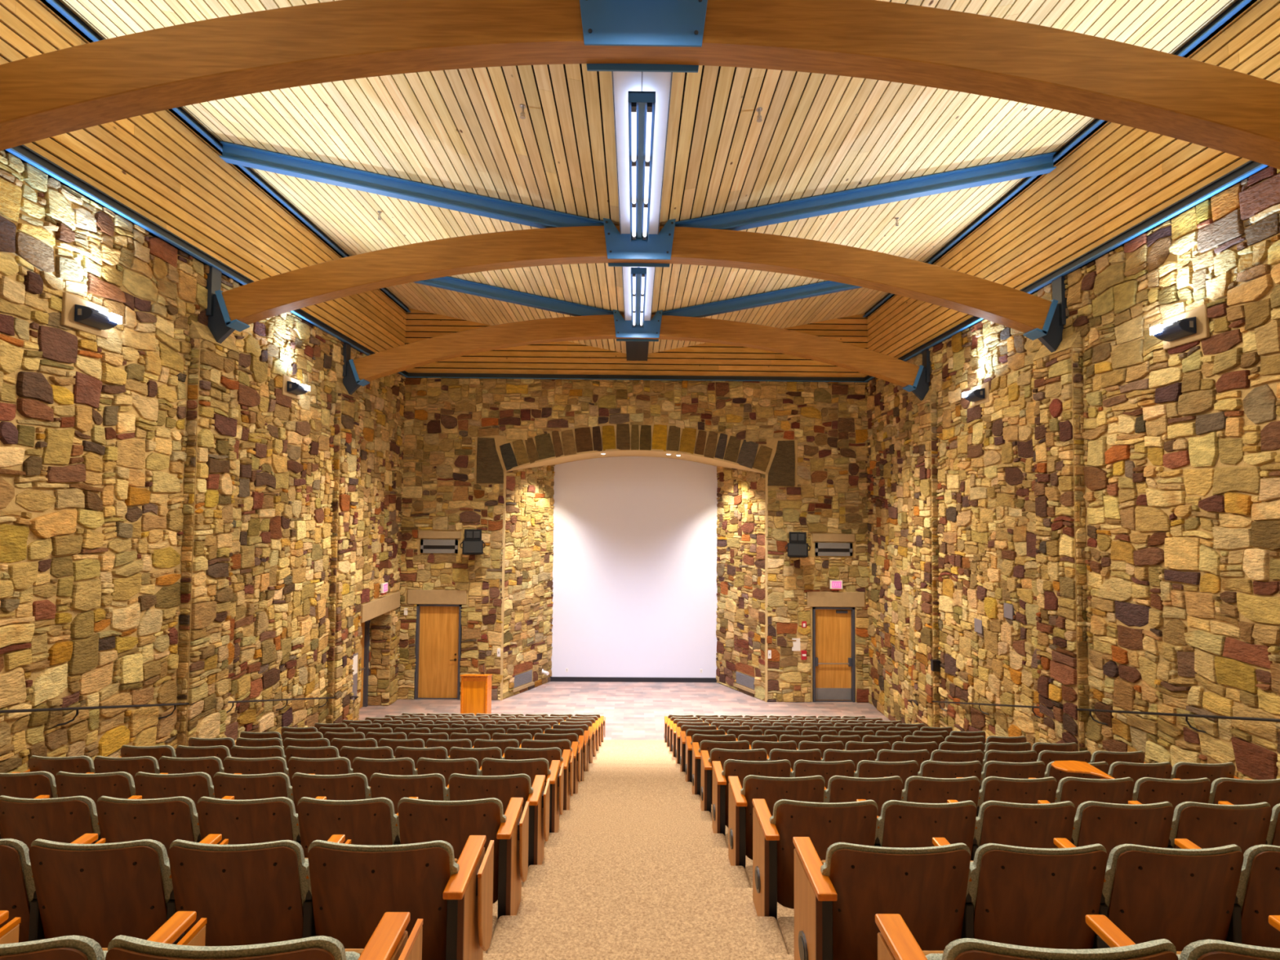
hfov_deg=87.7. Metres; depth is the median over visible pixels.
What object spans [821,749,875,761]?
backrest
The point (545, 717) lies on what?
cushion
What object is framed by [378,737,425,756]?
seat
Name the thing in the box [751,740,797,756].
seat
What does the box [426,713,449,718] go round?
seat
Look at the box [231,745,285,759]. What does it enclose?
seat
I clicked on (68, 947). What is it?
cushion
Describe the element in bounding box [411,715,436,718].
cushion
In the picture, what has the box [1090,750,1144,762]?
backrest
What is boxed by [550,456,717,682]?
projection screen
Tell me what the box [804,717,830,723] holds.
seat
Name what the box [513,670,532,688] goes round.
grille
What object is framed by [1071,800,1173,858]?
seat
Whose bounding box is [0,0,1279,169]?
beam
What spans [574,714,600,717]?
cushion
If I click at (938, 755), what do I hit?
seat
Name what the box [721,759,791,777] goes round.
backrest
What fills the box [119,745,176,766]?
seat
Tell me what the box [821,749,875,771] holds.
seat
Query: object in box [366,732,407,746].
seat
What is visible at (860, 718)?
cushion
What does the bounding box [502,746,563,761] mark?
cushion
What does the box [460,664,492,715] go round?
lectern
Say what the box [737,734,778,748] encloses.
seat
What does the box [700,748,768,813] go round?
seat
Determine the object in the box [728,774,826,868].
seat
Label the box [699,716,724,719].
cushion
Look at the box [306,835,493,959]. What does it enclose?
seat
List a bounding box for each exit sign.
[380,582,387,594]
[830,580,842,590]
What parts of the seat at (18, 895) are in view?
armrest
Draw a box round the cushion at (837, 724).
[834,722,863,726]
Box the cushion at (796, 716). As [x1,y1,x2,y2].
[793,715,816,717]
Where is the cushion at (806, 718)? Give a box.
[804,717,830,720]
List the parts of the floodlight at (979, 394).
stone plate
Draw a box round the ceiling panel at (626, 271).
[622,266,655,320]
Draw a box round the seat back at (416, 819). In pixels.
[396,797,506,839]
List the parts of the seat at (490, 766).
armrest, panel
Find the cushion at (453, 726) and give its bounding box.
[450,724,483,728]
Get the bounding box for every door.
[359,619,370,708]
[414,604,462,699]
[812,607,854,702]
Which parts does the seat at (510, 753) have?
armrest, panel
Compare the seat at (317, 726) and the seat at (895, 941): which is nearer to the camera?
the seat at (895, 941)
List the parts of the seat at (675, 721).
armrest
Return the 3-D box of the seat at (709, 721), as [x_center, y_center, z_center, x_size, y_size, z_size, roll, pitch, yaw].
[1.431,4.713,12.115,0.558,0.809,0.399,1,-2,0]
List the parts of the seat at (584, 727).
armrest, panel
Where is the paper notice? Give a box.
[791,638,799,650]
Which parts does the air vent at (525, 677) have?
sill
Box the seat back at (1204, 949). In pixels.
[1178,939,1279,959]
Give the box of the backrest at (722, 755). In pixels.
[708,748,768,762]
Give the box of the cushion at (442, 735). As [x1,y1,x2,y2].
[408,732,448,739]
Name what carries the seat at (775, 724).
on the floor at (634, 868)
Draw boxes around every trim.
[4,144,408,377]
[40,0,410,312]
[360,591,399,622]
[405,373,868,382]
[407,589,466,604]
[499,448,768,702]
[806,591,864,607]
[862,0,1257,317]
[864,160,1269,381]
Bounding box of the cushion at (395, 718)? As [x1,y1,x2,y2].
[393,717,421,720]
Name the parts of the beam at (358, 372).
wall post, saddle plate, wall post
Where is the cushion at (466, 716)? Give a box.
[464,715,489,718]
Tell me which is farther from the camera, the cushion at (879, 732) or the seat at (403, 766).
the cushion at (879, 732)
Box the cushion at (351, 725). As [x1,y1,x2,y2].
[348,723,381,728]
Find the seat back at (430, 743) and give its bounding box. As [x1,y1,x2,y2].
[426,738,473,748]
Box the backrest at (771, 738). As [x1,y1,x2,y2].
[737,734,777,742]
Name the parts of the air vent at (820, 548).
vent frame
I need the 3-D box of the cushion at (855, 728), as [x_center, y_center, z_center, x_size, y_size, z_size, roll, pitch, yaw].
[3.483,3.990,10.157,0.512,0.509,0.216,1,-2,0]
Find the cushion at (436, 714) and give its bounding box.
[426,713,449,715]
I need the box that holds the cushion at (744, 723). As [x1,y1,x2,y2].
[742,722,771,725]
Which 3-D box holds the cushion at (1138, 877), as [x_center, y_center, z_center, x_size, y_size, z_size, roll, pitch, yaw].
[2.027,1.621,2.545,0.512,0.509,0.216,1,-2,0]
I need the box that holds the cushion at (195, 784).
[134,771,214,798]
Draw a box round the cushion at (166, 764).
[159,755,223,773]
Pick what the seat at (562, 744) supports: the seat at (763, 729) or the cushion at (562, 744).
the cushion at (562, 744)
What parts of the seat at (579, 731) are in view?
armrest, panel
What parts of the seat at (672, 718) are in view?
panel, armrest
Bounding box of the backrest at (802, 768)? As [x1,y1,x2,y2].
[791,760,855,777]
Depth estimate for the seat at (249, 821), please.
3.39 m
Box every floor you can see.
[358,681,890,742]
[483,742,794,959]
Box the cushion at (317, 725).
[314,722,347,727]
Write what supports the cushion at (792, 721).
on the seat at (802, 722)
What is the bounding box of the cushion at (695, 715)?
[694,715,718,716]
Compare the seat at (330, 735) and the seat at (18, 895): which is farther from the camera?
the seat at (330, 735)
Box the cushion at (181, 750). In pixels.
[176,745,231,756]
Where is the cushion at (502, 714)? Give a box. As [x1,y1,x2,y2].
[500,713,524,715]
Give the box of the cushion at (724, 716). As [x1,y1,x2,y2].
[719,715,742,717]
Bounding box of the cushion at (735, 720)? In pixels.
[733,719,759,722]
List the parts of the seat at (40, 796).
armrest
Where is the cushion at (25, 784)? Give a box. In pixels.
[0,771,57,798]
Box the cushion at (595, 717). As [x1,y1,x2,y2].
[570,715,598,719]
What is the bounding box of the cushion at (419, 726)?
[416,723,448,728]
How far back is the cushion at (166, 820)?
3.39 m
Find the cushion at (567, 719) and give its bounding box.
[565,718,595,721]
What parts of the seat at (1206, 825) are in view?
armrest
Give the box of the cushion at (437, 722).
[435,720,465,724]
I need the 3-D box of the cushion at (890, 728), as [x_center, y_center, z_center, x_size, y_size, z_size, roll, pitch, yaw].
[3.996,3.994,10.161,0.512,0.509,0.216,1,-2,0]
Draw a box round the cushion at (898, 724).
[895,723,924,726]
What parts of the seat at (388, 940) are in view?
armrest, panel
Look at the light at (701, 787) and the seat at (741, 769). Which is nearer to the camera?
the seat at (741, 769)
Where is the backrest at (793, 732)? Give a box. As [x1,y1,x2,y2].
[764,729,799,735]
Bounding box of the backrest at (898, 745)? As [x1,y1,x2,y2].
[891,741,937,750]
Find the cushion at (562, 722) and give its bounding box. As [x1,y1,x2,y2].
[559,720,591,724]
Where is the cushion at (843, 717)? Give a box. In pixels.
[841,715,865,718]
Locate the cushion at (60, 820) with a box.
[0,795,100,843]
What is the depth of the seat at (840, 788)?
4.37 m
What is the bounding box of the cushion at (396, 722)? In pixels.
[373,720,403,724]
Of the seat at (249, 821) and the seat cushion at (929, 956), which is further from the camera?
the seat at (249, 821)
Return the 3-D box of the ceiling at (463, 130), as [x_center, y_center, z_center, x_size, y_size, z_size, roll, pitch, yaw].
[0.015,-4.427,7.508,12.500,1.216,21.050,1,-2,0]
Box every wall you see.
[0,150,405,773]
[367,610,391,705]
[397,377,869,702]
[404,308,867,377]
[502,464,555,699]
[715,466,765,701]
[866,166,1279,780]
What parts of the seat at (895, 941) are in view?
panel, armrest, armrest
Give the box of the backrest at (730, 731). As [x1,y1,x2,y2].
[727,728,762,734]
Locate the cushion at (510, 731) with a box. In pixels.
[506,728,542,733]
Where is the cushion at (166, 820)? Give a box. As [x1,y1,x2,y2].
[97,795,199,842]
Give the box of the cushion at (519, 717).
[517,715,542,718]
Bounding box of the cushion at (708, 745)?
[698,740,749,751]
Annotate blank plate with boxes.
[974,617,982,634]
[1004,602,1013,619]
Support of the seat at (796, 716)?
on the floor at (632, 711)
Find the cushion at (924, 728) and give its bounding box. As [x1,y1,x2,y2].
[920,726,952,730]
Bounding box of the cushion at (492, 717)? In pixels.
[490,715,515,718]
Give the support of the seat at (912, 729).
on the floor at (634, 868)
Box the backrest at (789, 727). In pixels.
[785,725,817,730]
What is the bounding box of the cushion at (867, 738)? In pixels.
[862,734,902,742]
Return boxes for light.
[627,91,655,241]
[631,266,646,328]
[701,786,702,800]
[712,804,715,821]
[728,828,733,848]
[755,866,760,893]
[798,930,808,959]
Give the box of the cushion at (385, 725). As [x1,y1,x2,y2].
[382,723,415,728]
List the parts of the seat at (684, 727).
panel, armrest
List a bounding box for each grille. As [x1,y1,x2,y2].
[463,541,482,552]
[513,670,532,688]
[735,671,754,689]
[788,543,807,555]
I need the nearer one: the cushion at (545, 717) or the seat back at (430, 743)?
the seat back at (430, 743)
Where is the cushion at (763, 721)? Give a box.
[761,719,788,722]
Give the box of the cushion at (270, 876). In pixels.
[169,839,308,911]
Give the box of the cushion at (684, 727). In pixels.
[680,724,716,731]
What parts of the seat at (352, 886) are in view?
armrest, panel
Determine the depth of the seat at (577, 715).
13.86 m
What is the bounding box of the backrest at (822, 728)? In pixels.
[819,725,851,730]
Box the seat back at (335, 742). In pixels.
[331,737,377,746]
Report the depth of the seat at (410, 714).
13.81 m
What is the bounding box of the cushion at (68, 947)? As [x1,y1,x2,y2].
[0,935,105,959]
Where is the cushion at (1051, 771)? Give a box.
[1044,760,1108,777]
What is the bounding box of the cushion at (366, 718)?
[364,716,392,720]
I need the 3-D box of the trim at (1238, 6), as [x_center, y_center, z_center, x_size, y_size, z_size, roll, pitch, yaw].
[6.199,-4.892,7.578,0.140,0.130,21.050,1,-2,0]
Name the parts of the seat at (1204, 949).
armrest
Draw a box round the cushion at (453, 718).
[450,717,478,720]
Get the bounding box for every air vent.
[417,531,461,553]
[511,670,534,692]
[733,671,755,693]
[812,533,854,555]
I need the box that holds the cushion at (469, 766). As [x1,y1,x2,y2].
[416,757,480,775]
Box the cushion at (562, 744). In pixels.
[520,738,572,751]
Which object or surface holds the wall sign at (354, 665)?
attached to the wall at (176, 526)
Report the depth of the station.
17.63 m
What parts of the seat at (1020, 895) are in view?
armrest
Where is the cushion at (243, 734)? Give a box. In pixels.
[240,731,282,741]
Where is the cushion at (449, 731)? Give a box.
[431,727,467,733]
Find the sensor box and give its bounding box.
[930,659,940,671]
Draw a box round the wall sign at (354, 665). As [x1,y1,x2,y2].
[351,652,358,700]
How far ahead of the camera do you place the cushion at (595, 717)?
12.89 m
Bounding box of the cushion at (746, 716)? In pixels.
[743,715,767,717]
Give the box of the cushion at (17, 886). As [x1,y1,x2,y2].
[0,838,35,907]
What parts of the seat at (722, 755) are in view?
panel, armrest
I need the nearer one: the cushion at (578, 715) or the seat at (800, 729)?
the seat at (800, 729)
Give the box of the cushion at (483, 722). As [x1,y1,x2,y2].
[466,720,496,724]
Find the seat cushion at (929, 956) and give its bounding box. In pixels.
[925,953,942,959]
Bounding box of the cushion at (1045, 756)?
[1036,750,1090,763]
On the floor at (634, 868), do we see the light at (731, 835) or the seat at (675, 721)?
the seat at (675, 721)
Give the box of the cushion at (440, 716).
[437,715,462,718]
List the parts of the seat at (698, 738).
panel, armrest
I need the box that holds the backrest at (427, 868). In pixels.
[306,840,459,894]
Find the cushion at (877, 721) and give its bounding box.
[875,720,902,723]
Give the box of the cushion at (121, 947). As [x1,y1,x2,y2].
[107,934,346,959]
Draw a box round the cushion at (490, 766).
[480,757,551,775]
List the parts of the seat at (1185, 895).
armrest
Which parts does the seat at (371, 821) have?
armrest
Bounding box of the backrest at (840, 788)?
[825,775,902,802]
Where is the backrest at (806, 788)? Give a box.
[740,774,826,802]
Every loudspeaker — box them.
[460,528,485,555]
[785,532,810,557]
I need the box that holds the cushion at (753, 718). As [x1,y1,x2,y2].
[751,716,777,719]
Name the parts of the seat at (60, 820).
armrest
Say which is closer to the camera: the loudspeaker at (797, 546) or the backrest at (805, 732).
the backrest at (805, 732)
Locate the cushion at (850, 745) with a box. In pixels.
[844,741,890,750]
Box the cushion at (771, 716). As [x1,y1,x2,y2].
[768,715,791,717]
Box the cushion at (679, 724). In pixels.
[676,721,709,727]
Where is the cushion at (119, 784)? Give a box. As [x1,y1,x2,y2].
[56,771,136,796]
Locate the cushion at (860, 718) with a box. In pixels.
[857,717,882,720]
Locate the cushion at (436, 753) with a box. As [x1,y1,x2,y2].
[394,746,448,759]
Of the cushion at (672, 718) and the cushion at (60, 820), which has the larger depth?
the cushion at (672, 718)
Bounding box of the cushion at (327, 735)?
[324,731,364,738]
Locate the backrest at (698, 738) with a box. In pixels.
[690,733,736,744]
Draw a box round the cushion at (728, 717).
[725,716,751,719]
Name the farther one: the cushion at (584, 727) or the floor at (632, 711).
the floor at (632, 711)
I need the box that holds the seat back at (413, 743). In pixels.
[378,737,425,747]
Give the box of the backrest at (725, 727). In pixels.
[718,725,750,729]
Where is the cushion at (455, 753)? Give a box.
[448,746,503,759]
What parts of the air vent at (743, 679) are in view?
sill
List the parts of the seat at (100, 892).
armrest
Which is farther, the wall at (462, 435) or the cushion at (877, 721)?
the wall at (462, 435)
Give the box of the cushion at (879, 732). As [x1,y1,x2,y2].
[875,730,911,735]
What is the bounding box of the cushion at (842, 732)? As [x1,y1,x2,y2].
[838,729,874,735]
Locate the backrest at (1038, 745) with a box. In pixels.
[1031,742,1077,750]
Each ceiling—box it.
[0,0,406,353]
[59,0,1237,353]
[866,0,1279,358]
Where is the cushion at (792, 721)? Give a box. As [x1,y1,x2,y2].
[790,720,817,723]
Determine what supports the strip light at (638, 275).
hanging from the ceiling panel at (626, 271)
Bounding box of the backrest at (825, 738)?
[820,734,860,742]
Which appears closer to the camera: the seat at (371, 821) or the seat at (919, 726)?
the seat at (371, 821)
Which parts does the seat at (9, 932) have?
armrest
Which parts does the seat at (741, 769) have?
panel, armrest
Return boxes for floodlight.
[60,292,122,338]
[280,374,310,399]
[961,381,991,406]
[1149,305,1209,350]
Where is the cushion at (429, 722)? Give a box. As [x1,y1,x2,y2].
[404,720,434,724]
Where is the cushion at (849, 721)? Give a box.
[846,720,873,723]
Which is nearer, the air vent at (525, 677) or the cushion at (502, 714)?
the cushion at (502, 714)
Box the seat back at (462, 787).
[447,773,533,800]
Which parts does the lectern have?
panel, rail, panel, panel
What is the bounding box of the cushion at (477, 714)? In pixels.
[475,713,499,715]
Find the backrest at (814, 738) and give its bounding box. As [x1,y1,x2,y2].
[779,734,819,742]
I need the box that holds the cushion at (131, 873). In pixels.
[31,838,173,906]
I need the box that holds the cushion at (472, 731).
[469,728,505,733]
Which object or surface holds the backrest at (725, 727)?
on the seat at (726, 728)
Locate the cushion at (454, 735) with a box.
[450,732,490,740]
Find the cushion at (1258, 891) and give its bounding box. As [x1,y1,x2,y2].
[1235,844,1279,912]
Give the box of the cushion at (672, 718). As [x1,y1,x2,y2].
[670,716,697,720]
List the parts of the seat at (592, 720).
armrest, panel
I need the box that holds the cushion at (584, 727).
[552,724,588,730]
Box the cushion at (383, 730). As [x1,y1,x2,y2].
[356,727,392,733]
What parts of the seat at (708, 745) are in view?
panel, armrest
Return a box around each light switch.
[497,648,500,657]
[768,649,771,658]
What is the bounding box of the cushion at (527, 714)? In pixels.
[524,713,548,715]
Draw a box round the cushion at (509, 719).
[507,718,535,721]
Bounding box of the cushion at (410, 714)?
[401,712,425,715]
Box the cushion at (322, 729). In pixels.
[319,726,355,732]
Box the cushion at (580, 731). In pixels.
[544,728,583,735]
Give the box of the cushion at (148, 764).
[94,755,159,773]
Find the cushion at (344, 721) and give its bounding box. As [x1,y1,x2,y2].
[342,720,372,723]
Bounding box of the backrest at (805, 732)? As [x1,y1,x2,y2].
[801,729,837,735]
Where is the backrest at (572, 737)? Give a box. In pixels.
[533,733,579,743]
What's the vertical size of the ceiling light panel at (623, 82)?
0.218 m
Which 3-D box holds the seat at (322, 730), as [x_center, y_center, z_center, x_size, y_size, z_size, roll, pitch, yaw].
[-4.129,3.780,9.220,0.558,0.809,0.399,1,-2,0]
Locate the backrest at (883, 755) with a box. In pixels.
[875,749,928,761]
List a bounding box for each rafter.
[219,141,604,228]
[413,276,613,315]
[662,280,862,317]
[675,151,1056,231]
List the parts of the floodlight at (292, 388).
stone plate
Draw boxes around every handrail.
[0,696,358,727]
[907,699,1279,733]
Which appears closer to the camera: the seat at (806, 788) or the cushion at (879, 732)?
the seat at (806, 788)
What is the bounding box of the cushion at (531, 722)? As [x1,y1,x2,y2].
[528,720,558,724]
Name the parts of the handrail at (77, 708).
rail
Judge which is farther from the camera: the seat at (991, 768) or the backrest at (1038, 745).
the backrest at (1038, 745)
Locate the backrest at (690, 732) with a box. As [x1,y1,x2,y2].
[684,728,725,738]
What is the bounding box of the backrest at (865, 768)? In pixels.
[854,760,918,777]
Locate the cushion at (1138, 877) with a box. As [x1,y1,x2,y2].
[1102,844,1241,911]
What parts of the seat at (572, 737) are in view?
armrest, panel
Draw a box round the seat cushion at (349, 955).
[345,951,359,959]
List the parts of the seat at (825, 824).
panel, armrest, armrest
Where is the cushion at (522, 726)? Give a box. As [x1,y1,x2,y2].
[518,724,551,728]
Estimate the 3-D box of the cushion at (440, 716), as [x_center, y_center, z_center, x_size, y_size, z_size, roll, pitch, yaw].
[-3.678,4.809,12.950,0.512,0.509,0.216,1,-2,0]
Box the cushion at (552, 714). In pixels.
[550,713,573,715]
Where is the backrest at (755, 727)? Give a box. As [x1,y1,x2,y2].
[751,725,784,730]
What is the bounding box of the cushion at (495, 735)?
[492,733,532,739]
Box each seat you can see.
[0,771,94,798]
[0,795,49,839]
[0,795,142,849]
[0,833,105,942]
[0,910,21,944]
[0,911,206,959]
[22,755,95,777]
[28,834,228,947]
[54,771,168,805]
[93,755,159,782]
[96,795,234,855]
[105,911,422,959]
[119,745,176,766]
[133,771,241,813]
[158,755,223,784]
[168,834,351,946]
[175,745,231,767]
[188,737,235,755]
[196,796,326,844]
[213,772,315,800]
[223,756,288,775]
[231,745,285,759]
[235,731,282,744]
[235,737,284,747]
[280,726,317,738]
[282,731,323,746]
[283,737,330,755]
[285,746,340,768]
[288,756,352,786]
[291,772,388,813]
[297,796,418,857]
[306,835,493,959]
[314,722,347,731]
[319,726,355,737]
[324,731,364,746]
[331,737,377,755]
[340,746,395,768]
[342,720,372,727]
[348,723,381,732]
[351,757,417,786]
[356,727,392,738]
[364,716,392,723]
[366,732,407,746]
[369,773,448,813]
[373,720,403,727]
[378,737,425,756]
[382,723,415,733]
[384,715,409,720]
[393,717,421,724]
[394,727,430,739]
[394,746,449,768]
[396,797,528,919]
[401,712,425,717]
[404,720,434,728]
[408,732,448,747]
[411,715,436,720]
[416,723,448,733]
[416,757,481,786]
[422,717,449,724]
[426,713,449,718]
[426,738,473,756]
[431,727,467,739]
[435,720,465,728]
[437,715,462,720]
[447,773,550,866]
[448,746,504,768]
[450,717,478,724]
[450,724,483,733]
[450,732,492,746]
[451,713,475,718]
[464,715,489,720]
[466,720,496,728]
[469,728,506,740]
[473,738,520,755]
[475,713,499,718]
[479,717,506,724]
[480,757,564,832]
[484,724,517,733]
[490,715,515,721]
[492,733,533,746]
[497,720,527,728]
[500,713,524,718]
[502,746,573,810]
[506,728,544,739]
[507,718,537,724]
[517,715,542,721]
[518,724,552,733]
[520,738,581,795]
[524,713,548,718]
[528,720,559,728]
[533,733,586,781]
[536,718,565,724]
[543,715,570,720]
[544,728,591,771]
[550,713,573,718]
[552,724,595,763]
[559,720,598,756]
[565,718,600,751]
[570,715,603,746]
[574,714,605,742]
[663,714,693,742]
[666,716,698,746]
[668,719,704,751]
[671,721,711,756]
[675,724,718,764]
[680,728,726,772]
[685,733,737,782]
[692,740,751,795]
[694,715,718,719]
[699,716,724,721]
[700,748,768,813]
[704,719,732,724]
[711,721,740,728]
[711,759,792,835]
[718,725,751,734]
[719,715,742,719]
[725,716,751,722]
[727,728,763,739]
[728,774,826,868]
[733,719,759,725]
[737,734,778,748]
[742,722,771,729]
[743,715,767,719]
[751,716,777,723]
[751,725,784,735]
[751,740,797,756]
[751,798,880,920]
[761,719,788,726]
[764,729,799,742]
[768,715,791,719]
[768,748,822,770]
[772,722,802,730]
[778,717,803,723]
[779,734,819,749]
[785,725,817,735]
[790,720,817,726]
[791,760,855,789]
[792,836,973,959]
[793,715,816,719]
[796,741,844,758]
[801,729,837,742]
[803,722,832,730]
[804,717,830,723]
[817,715,840,720]
[817,720,845,726]
[819,725,851,735]
[820,734,860,749]
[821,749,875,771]
[825,775,903,816]
[831,717,856,723]
[834,722,863,730]
[838,729,874,742]
[841,715,865,720]
[844,741,890,759]
[846,720,873,726]
[853,726,885,735]
[854,760,918,790]
[857,717,882,723]
[862,734,902,750]
[864,723,894,730]
[875,720,902,726]
[875,730,911,742]
[875,749,928,772]
[875,913,1178,959]
[877,800,978,860]
[886,726,919,735]
[891,741,937,759]
[895,723,924,730]
[902,776,980,817]
[903,735,943,749]
[912,730,948,742]
[917,760,982,789]
[920,726,952,735]
[928,749,983,772]
[938,742,984,759]
[944,735,985,750]
[949,730,986,743]
[968,838,1107,949]
[974,800,1075,848]
[978,776,1057,807]
[980,760,1045,785]
[982,750,1037,770]
[983,742,1031,758]
[984,735,1031,750]
[1031,742,1078,759]
[1036,750,1091,772]
[1044,760,1108,790]
[1051,760,1134,815]
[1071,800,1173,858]
[1090,750,1145,769]
[1102,838,1244,951]
[1107,761,1172,783]
[1132,777,1211,809]
[1168,800,1272,853]
[1170,761,1240,783]
[1176,915,1279,959]
[1208,777,1279,808]
[1235,844,1279,948]
[1266,803,1279,846]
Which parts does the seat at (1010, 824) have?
armrest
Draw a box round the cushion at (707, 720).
[704,719,732,722]
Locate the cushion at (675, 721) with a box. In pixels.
[673,719,703,723]
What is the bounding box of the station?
[800,650,806,659]
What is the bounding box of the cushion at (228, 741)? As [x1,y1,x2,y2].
[188,737,235,746]
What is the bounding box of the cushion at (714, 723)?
[711,721,740,725]
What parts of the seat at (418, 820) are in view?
armrest, panel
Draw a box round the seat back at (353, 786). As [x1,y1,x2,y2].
[291,772,370,802]
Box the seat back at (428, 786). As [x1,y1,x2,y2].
[369,773,448,800]
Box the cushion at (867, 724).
[864,723,894,726]
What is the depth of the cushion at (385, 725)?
10.01 m
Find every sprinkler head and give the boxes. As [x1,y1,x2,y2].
[377,210,382,219]
[519,104,525,119]
[755,106,762,122]
[894,217,898,226]
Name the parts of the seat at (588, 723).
armrest, panel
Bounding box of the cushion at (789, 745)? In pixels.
[751,740,796,750]
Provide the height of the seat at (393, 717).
0.809 m
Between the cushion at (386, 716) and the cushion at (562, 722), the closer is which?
the cushion at (562, 722)
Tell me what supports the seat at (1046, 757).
on the floor at (634, 868)
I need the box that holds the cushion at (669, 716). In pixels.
[667,714,693,718]
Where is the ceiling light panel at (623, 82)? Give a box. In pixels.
[611,71,672,235]
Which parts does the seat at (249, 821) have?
armrest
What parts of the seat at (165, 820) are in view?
armrest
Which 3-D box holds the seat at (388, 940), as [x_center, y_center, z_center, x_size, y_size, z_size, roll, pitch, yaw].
[-0.926,1.452,1.642,0.644,0.809,0.405,1,-2,0]
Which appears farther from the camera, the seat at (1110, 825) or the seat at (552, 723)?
the seat at (552, 723)
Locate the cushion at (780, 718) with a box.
[778,717,803,719]
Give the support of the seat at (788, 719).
on the floor at (634, 868)
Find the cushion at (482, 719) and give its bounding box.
[479,717,506,721]
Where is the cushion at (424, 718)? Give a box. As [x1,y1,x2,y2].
[422,717,449,720]
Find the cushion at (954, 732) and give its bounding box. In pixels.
[949,730,985,735]
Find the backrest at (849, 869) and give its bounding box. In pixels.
[820,842,971,897]
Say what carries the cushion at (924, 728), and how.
on the seat at (948, 729)
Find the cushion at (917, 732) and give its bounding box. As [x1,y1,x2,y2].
[912,730,948,735]
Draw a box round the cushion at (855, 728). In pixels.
[853,726,885,730]
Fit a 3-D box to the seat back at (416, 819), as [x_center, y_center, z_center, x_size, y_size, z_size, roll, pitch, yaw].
[-0.984,1.888,3.471,0.566,0.509,0.216,1,-2,0]
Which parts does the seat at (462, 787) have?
armrest, panel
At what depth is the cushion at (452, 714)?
13.81 m
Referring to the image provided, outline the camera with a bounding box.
[542,669,549,675]
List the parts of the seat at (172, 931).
armrest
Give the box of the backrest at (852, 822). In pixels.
[769,799,879,844]
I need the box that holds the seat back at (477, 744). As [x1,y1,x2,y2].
[473,738,519,748]
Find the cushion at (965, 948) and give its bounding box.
[942,937,1176,959]
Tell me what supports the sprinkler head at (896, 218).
attached to the ceiling at (463, 130)
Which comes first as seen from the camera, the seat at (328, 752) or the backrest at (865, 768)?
the backrest at (865, 768)
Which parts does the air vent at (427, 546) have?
vent frame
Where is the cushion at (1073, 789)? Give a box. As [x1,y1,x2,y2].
[1055,777,1133,802]
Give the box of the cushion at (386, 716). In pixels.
[384,715,409,717]
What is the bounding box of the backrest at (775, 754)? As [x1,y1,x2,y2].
[768,748,822,761]
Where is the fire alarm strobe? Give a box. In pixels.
[801,621,806,627]
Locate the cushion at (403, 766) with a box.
[351,757,417,775]
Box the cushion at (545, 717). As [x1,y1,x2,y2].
[543,715,568,718]
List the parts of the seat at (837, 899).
panel, armrest, armrest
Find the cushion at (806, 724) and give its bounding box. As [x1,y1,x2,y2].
[803,722,832,726]
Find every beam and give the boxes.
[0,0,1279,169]
[204,217,1067,352]
[342,309,930,400]
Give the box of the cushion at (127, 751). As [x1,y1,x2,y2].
[121,745,176,757]
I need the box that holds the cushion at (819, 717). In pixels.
[817,715,840,718]
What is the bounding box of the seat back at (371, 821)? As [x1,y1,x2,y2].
[297,796,397,844]
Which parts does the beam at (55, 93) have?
saddle plate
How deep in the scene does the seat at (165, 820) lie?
3.39 m
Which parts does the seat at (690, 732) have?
panel, armrest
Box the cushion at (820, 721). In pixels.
[817,720,845,723]
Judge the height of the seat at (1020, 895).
0.809 m
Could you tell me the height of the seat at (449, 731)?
0.809 m
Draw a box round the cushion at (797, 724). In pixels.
[772,722,802,726]
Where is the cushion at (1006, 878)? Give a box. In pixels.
[968,843,1106,913]
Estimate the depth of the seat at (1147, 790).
4.38 m
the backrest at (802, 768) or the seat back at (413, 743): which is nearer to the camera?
the backrest at (802, 768)
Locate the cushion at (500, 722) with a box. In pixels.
[497,720,527,724]
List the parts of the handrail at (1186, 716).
rail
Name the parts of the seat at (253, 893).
armrest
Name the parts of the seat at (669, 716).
armrest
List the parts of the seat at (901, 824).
armrest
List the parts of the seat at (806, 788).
panel, armrest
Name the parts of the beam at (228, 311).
wall post, saddle plate, wall post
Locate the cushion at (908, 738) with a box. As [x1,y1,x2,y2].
[903,735,943,742]
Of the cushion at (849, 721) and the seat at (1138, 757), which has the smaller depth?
the seat at (1138, 757)
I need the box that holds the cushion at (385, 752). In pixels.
[340,746,395,758]
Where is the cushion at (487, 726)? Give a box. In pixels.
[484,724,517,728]
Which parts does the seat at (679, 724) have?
panel, armrest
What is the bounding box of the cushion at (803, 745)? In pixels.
[796,741,843,750]
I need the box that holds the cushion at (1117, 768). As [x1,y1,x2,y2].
[1107,761,1171,776]
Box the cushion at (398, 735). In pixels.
[366,732,407,739]
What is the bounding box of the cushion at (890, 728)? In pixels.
[886,726,919,730]
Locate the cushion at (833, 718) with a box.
[831,717,856,720]
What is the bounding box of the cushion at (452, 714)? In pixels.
[451,713,475,715]
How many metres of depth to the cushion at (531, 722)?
10.98 m
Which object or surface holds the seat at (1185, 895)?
on the floor at (634, 868)
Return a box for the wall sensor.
[404,608,407,615]
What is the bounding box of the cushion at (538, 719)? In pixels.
[536,718,564,721]
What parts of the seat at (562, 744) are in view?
armrest, panel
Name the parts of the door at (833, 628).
kick plate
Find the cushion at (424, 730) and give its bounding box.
[394,727,430,733]
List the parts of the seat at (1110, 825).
armrest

